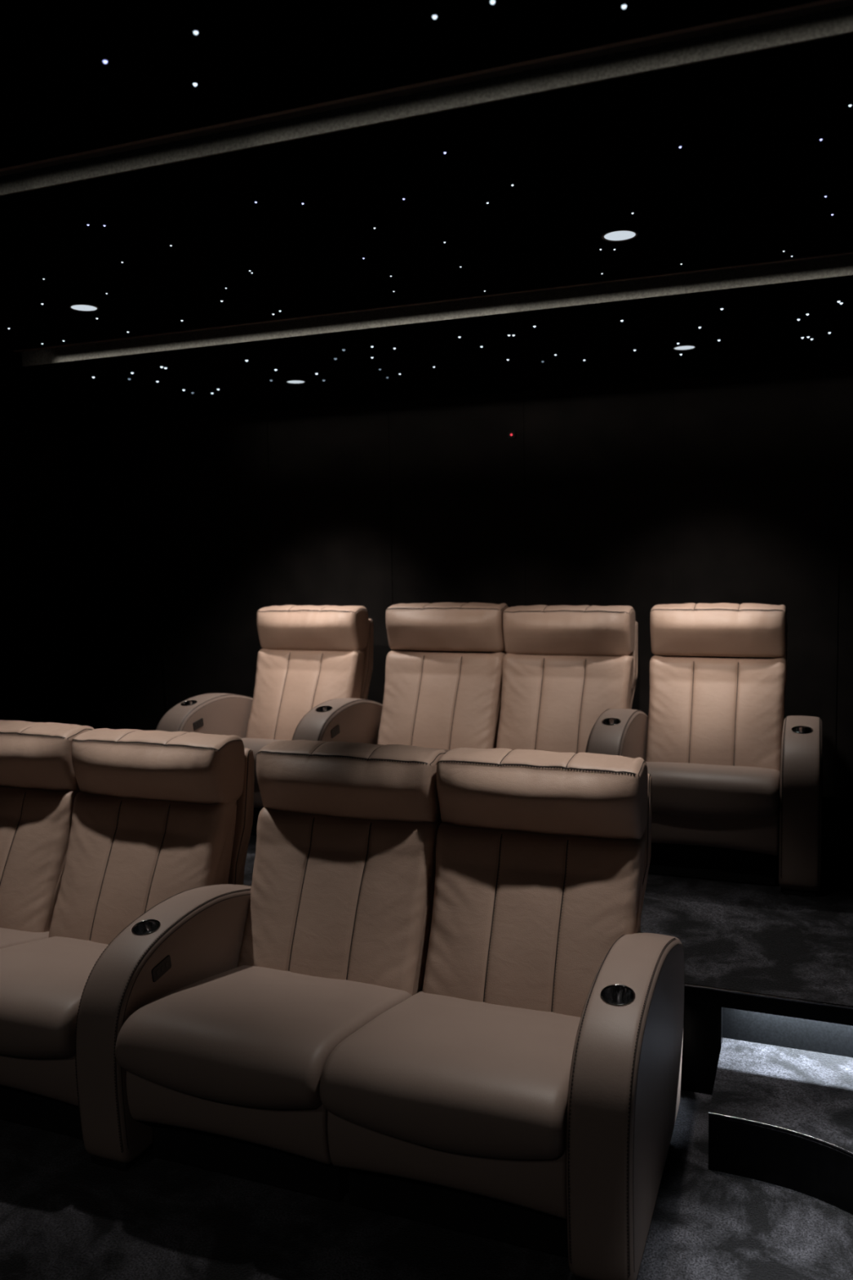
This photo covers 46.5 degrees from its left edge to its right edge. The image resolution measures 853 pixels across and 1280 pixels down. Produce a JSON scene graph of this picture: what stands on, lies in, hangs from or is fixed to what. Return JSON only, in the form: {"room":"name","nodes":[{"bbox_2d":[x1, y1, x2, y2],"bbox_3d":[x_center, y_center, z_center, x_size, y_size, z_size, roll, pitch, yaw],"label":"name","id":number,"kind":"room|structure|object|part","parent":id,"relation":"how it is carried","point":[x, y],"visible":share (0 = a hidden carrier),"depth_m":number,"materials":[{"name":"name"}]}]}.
{"room":"home theater","nodes":[
{"label":"home theater","id":0,"kind":"room"},
{"bbox_2d":[0,416,80,725],"bbox_3d":[-3.669,0.040,3.392,0.100,3.100,7.020,1,5,21],"label":"wall","id":1,"kind":"structure","parent":0,"point":[39,682],"depth_m":6.29,"materials":[{"name":"black paint"}]},
{"bbox_2d":[0,0,852,427],"bbox_3d":[-0.552,-1.168,2.116,6.600,0.210,6.920,1,5,21],"label":"ceiling","id":2,"kind":"structure","parent":0,"point":[750,177],"depth_m":2.52,"materials":[{"name":"black paint"}]},
{"bbox_2d":[68,303,99,311],"bbox_3d":[-1.201,-1.165,3.480,0.103,0.004,0.103,1,5,21],"label":"recessed light","id":3,"kind":"object","parent":2,"relation":"in","point":[77,307],"visible":1,"depth_m":3.48,"materials":[{"name":"white"}]},
{"bbox_2d":[71,304,97,311],"bbox_3d":[-1.201,-1.163,3.480,0.087,0.001,0.087,1,5,21],"label":"diffuser","id":4,"kind":"object","parent":3,"relation":"attached to","point":[74,307],"depth_m":3.48,"materials":[{"name":"white"}]},
{"bbox_2d":[285,379,306,383],"bbox_3d":[-0.658,-1.300,5.002,0.103,0.004,0.103,1,5,21],"label":"recessed light","id":5,"kind":"object","parent":2,"relation":"in","point":[294,381],"visible":1,"depth_m":5.00,"materials":[{"name":"white"}]},
{"bbox_2d":[287,380,304,383],"bbox_3d":[-0.658,-1.299,5.002,0.087,0.001,0.087,1,5,21],"label":"diffuser","id":6,"kind":"object","parent":5,"relation":"attached to","point":[288,381],"depth_m":5.00,"materials":[{"name":"white plastic"}]},
{"bbox_2d":[0,4,852,195],"bbox_3d":[-0.518,-1.136,2.205,6.600,0.130,0.007,1,5,21],"label":"ceiling beam","id":7,"kind":"structure","parent":2,"relation":"attached to","point":[837,21],"depth_m":1.98,"materials":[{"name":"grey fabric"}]},
{"bbox_2d":[0,0,852,176],"bbox_3d":[-0.556,-1.065,2.110,6.600,0.005,0.031,1,5,21],"label":"trim","id":8,"kind":"structure","parent":2,"relation":"attached to","point":[819,8],"depth_m":1.87,"materials":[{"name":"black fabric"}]},
{"bbox_2d":[12,251,852,351],"bbox_3d":[0.664,-1.176,3.225,5.140,0.008,0.014,1,5,21],"label":"trim","id":9,"kind":"structure","parent":2,"relation":"attached to","point":[846,252],"depth_m":3.43,"materials":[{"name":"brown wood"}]},
{"bbox_2d":[22,254,852,366],"bbox_3d":[0.663,-1.266,3.520,5.360,0.130,0.007,1,5,21],"label":"ceiling beam","id":10,"kind":"structure","parent":2,"relation":"attached to","point":[837,266],"depth_m":3.71,"materials":[{"name":"grey fabric"}]},
{"bbox_2d":[601,229,638,241],"bbox_3d":[0.544,-1.138,2.794,0.103,0.004,0.103,1,5,21],"label":"recessed light","id":11,"kind":"object","parent":2,"relation":"in","point":[620,235],"visible":1,"depth_m":2.79,"materials":[{"name":"white"}]},
{"bbox_2d":[604,231,635,240],"bbox_3d":[0.544,-1.137,2.794,0.087,0.001,0.087,1,5,21],"label":"diffuser","id":12,"kind":"object","parent":11,"relation":"attached to","point":[611,235],"depth_m":2.79,"materials":[{"name":"white"}]},
{"bbox_2d":[672,345,696,350],"bbox_3d":[1.127,-1.276,4.337,0.103,0.004,0.103,1,5,21],"label":"recessed light","id":13,"kind":"object","parent":2,"relation":"in","point":[682,347],"visible":1,"depth_m":4.34,"materials":[{"name":"white"}]},
{"bbox_2d":[0,1089,852,1279],"bbox_3d":[-0.504,1.577,2.344,6.600,0.100,6.920,1,5,21],"label":"floor","id":14,"kind":"structure","parent":0,"point":[64,1215],"depth_m":2.53,"materials":[{"name":"grey carpet"}]},
{"bbox_2d":[0,720,253,1139],"bbox_3d":[-1.470,0.902,3.481,1.400,1.091,1.079,1,5,21],"label":"reclining loveseat","id":15,"kind":"object","parent":14,"relation":"on","point":[100,828],"visible":0.81,"depth_m":3.54,"materials":[{"name":"beige leather"}]},
{"bbox_3d":[-1.744,1.077,3.428,0.617,0.192,0.752,1,5,21],"label":"seat","id":16,"kind":"part","parent":15,"relation":"part of","materials":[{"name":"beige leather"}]},
{"bbox_3d":[-1.264,1.241,2.948,0.619,0.203,0.056,1,5,21],"label":"panel","id":17,"kind":"part","parent":15,"relation":"part of","materials":[{"name":"beige leather"}]},
{"bbox_3d":[-1.652,0.836,3.817,0.653,0.544,0.345,1,5,21],"label":"backrest","id":18,"kind":"part","parent":15,"relation":"part of","materials":[{"name":"beige leather"}]},
{"bbox_3d":[-1.163,1.085,3.201,0.617,0.190,0.752,1,5,21],"label":"seat","id":19,"kind":"part","parent":15,"relation":"part of","materials":[{"name":"beige leather"}]},
{"bbox_3d":[-1.037,0.845,3.579,0.653,0.544,0.342,1,5,21],"label":"backrest","id":20,"kind":"part","parent":15,"relation":"part of","materials":[{"name":"beige leather"}]},
{"bbox_2d":[75,739,684,1279],"bbox_3d":[-0.089,0.923,2.942,1.558,1.089,1.079,1,5,21],"label":"reclining loveseat","id":21,"kind":"object","parent":14,"relation":"on","point":[435,993],"visible":1,"depth_m":2.79,"materials":[{"name":"beige leather"}]},
{"bbox_3d":[-0.775,0.960,2.903,0.007,0.053,0.091,1,5,21],"label":"control panel","id":22,"kind":"part","parent":21,"relation":"part of","materials":[{"name":"black plastic"}]},
{"bbox_3d":[-0.744,1.130,3.203,0.155,0.626,0.975,1,5,21],"label":"armrest","id":23,"kind":"part","parent":21,"relation":"part of","materials":[{"name":"beige leather"}]},
{"bbox_3d":[-0.537,1.252,2.665,0.619,0.203,0.056,1,5,21],"label":"panel","id":24,"kind":"part","parent":21,"relation":"part of","materials":[{"name":"beige leather"}]},
{"bbox_3d":[-0.436,1.096,2.918,0.617,0.190,0.752,1,5,21],"label":"seat","id":25,"kind":"part","parent":21,"relation":"part of","materials":[{"name":"beige leather"}]},
{"bbox_3d":[-0.297,0.856,3.289,0.653,0.544,0.344,1,5,21],"label":"backrest","id":26,"kind":"part","parent":21,"relation":"part of","materials":[{"name":"beige leather"}]},
{"bbox_3d":[0.043,1.260,2.438,0.619,0.203,0.056,1,5,21],"label":"panel","id":27,"kind":"part","parent":21,"relation":"part of","materials":[{"name":"beige leather"}]},
{"bbox_3d":[0.145,1.105,2.691,0.617,0.192,0.752,1,5,21],"label":"seat","id":28,"kind":"part","parent":21,"relation":"part of","materials":[{"name":"beige leather"}]},
{"bbox_3d":[0.319,0.865,3.048,0.653,0.544,0.345,1,5,21],"label":"backrest","id":29,"kind":"part","parent":21,"relation":"part of","materials":[{"name":"beige leather"}]},
{"bbox_3d":[0.563,1.149,2.692,0.155,0.626,0.975,1,5,21],"label":"armrest","id":30,"kind":"part","parent":21,"relation":"part of","materials":[{"name":"beige leather"}]},
{"bbox_2d":[708,1116,852,1214],"bbox_3d":[1.773,1.423,2.193,2.253,0.153,1.228,1,5,21],"label":"step","id":31,"kind":"structure","parent":14,"relation":"on","point":[821,1172],"depth_m":2.67,"materials":[{"name":"black paint"}]},
{"bbox_2d":[708,1037,852,1157],"bbox_3d":[1.772,1.341,2.187,2.253,0.012,1.227,1,5,21],"label":"step","id":32,"kind":"structure","parent":31,"relation":"on","point":[807,1092],"depth_m":2.85,"materials":[{"name":"grey carpet"}]},
{"bbox_2d":[708,1111,852,1155],"bbox_3d":[1.603,1.365,1.881,2.383,0.007,0.332,3,6,42],"label":"trim","id":33,"kind":"structure","parent":32,"relation":"attached to","point":[709,1113],"depth_m":2.66,"materials":[{"name":"metal"}]},
{"bbox_2d":[723,1007,852,1057],"bbox_3d":[0.360,1.157,4.541,6.600,0.343,2.145,1,5,21],"label":"step riser","id":34,"kind":"object","parent":14,"relation":"on","point":[821,1037],"depth_m":3.09,"materials":[{"name":"black fabric"}]},
{"bbox_2d":[243,818,852,1006],"bbox_3d":[0.345,0.983,4.497,6.600,0.012,2.208,1,5,21],"label":"platform","id":35,"kind":"object","parent":34,"relation":"on","point":[744,937],"depth_m":3.58,"materials":[{"name":"grey carpet"}]},
{"bbox_2d":[155,604,373,835],"bbox_3d":[-0.844,0.383,5.253,0.779,1.099,1.079,1,5,21],"label":"recliner chair","id":36,"kind":"object","parent":35,"relation":"on","point":[309,656],"visible":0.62,"depth_m":5.41,"materials":[{"name":"beige leather"}]},
{"bbox_3d":[-1.167,0.431,5.073,0.007,0.053,0.091,1,5,21],"label":"control panel","id":37,"kind":"part","parent":36,"relation":"part of","materials":[{"name":"black plastic"}]},
{"bbox_3d":[-1.136,0.600,5.372,0.155,0.626,0.975,1,5,21],"label":"armrest","id":38,"kind":"part","parent":36,"relation":"part of","materials":[{"name":"beige leather"}]},
{"bbox_3d":[-0.929,0.722,4.835,0.619,0.203,0.056,1,5,21],"label":"panel","id":39,"kind":"part","parent":36,"relation":"part of","materials":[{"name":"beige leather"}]},
{"bbox_3d":[-0.828,0.566,5.088,0.617,0.190,0.752,1,5,21],"label":"seat","id":40,"kind":"part","parent":36,"relation":"part of","materials":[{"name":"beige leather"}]},
{"bbox_3d":[-0.680,0.326,5.457,0.624,0.544,0.342,1,5,21],"label":"backrest","id":41,"kind":"part","parent":36,"relation":"part of","materials":[{"name":"beige leather"}]},
{"bbox_2d":[292,602,648,761],"bbox_3d":[0.245,0.393,4.827,1.558,1.113,1.079,1,5,21],"label":"reclining loveseat","id":42,"kind":"object","parent":35,"relation":"on","point":[562,678],"visible":0.62,"depth_m":4.99,"materials":[{"name":"beige leather"}]},
{"bbox_3d":[-0.440,0.441,4.790,0.007,0.053,0.091,1,5,21],"label":"control panel","id":43,"kind":"part","parent":42,"relation":"part of","materials":[{"name":"black plastic"}]},
{"bbox_3d":[-0.409,0.611,5.089,0.155,0.626,0.975,1,5,21],"label":"armrest","id":44,"kind":"part","parent":42,"relation":"part of","materials":[{"name":"beige leather"}]},
{"bbox_3d":[-0.101,0.578,4.804,0.617,0.192,0.752,1,5,21],"label":"seat","id":45,"kind":"part","parent":42,"relation":"part of","materials":[{"name":"beige leather"}]},
{"bbox_3d":[0.070,0.338,5.162,0.653,0.544,0.345,1,5,21],"label":"backrest","id":46,"kind":"part","parent":42,"relation":"part of","materials":[{"name":"beige leather"}]},
{"bbox_3d":[0.676,0.346,4.927,0.653,0.544,0.342,1,5,21],"label":"backrest","id":47,"kind":"part","parent":42,"relation":"part of","materials":[{"name":"beige leather"}]},
{"bbox_3d":[0.898,0.630,4.579,0.155,0.626,0.975,1,5,21],"label":"armrest","id":48,"kind":"part","parent":42,"relation":"part of","materials":[{"name":"beige leather"}]},
{"bbox_2d":[645,602,822,897],"bbox_3d":[1.335,0.410,4.402,0.779,1.111,1.079,1,5,21],"label":"recliner chair","id":49,"kind":"object","parent":35,"relation":"on","point":[737,784],"visible":0.91,"depth_m":4.23,"materials":[{"name":"beige leather"}]},
{"bbox_3d":[1.206,0.596,4.294,0.617,0.190,0.752,1,5,21],"label":"seat","id":50,"kind":"part","parent":49,"relation":"part of","materials":[{"name":"beige leather"}]},
{"bbox_3d":[1.105,0.752,4.041,0.619,0.203,0.056,1,5,21],"label":"panel","id":51,"kind":"part","parent":49,"relation":"part of","materials":[{"name":"beige leather"}]},
{"bbox_3d":[1.353,0.357,4.662,0.624,0.544,0.344,1,5,21],"label":"backrest","id":52,"kind":"part","parent":49,"relation":"part of","materials":[{"name":"beige leather"}]},
{"bbox_3d":[1.624,0.641,4.295,0.155,0.626,0.975,1,5,21],"label":"armrest","id":53,"kind":"part","parent":49,"relation":"part of","materials":[{"name":"beige leather"}]},
{"bbox_2d":[684,983,852,1008],"bbox_3d":[-0.060,1.071,3.462,6.600,0.005,0.009,1,5,21],"label":"trim","id":54,"kind":"structure","parent":35,"relation":"attached to","point":[685,984],"depth_m":3.03,"materials":[{"name":"metal"}]},
{"bbox_2d":[680,986,852,1094],"bbox_3d":[-0.044,1.247,3.511,6.600,0.349,0.075,1,5,21],"label":"fascia","id":55,"kind":"object","parent":34,"relation":"attached to","point":[703,1024],"visible":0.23,"depth_m":3.12,"materials":[{"name":"black paint"}]},
{"bbox_2d":[66,364,852,820],"bbox_3d":[0.745,-0.210,5.477,6.800,3.100,0.100,1,5,21],"label":"wall","id":56,"kind":"structure","parent":0,"point":[755,454],"depth_m":5.58,"materials":[{"name":"brown fabric"}]},
{"bbox_2d":[153,365,842,819],"bbox_3d":[0.912,-0.231,5.353,5.616,2.245,0.007,1,5,21],"label":"trim","id":57,"kind":"structure","parent":56,"relation":"attached to","point":[840,367],"depth_m":5.42,"materials":[{"name":"brown fabric"}]},
{"bbox_2d":[507,431,515,439],"bbox_3d":[0.467,-1.122,5.435,0.044,0.040,0.027,1,5,21],"label":"indicator light","id":58,"kind":"object","parent":56,"relation":"attached to","point":[511,434],"visible":1,"depth_m":5.43,"materials":[{"name":"red plastic"}]}
]}

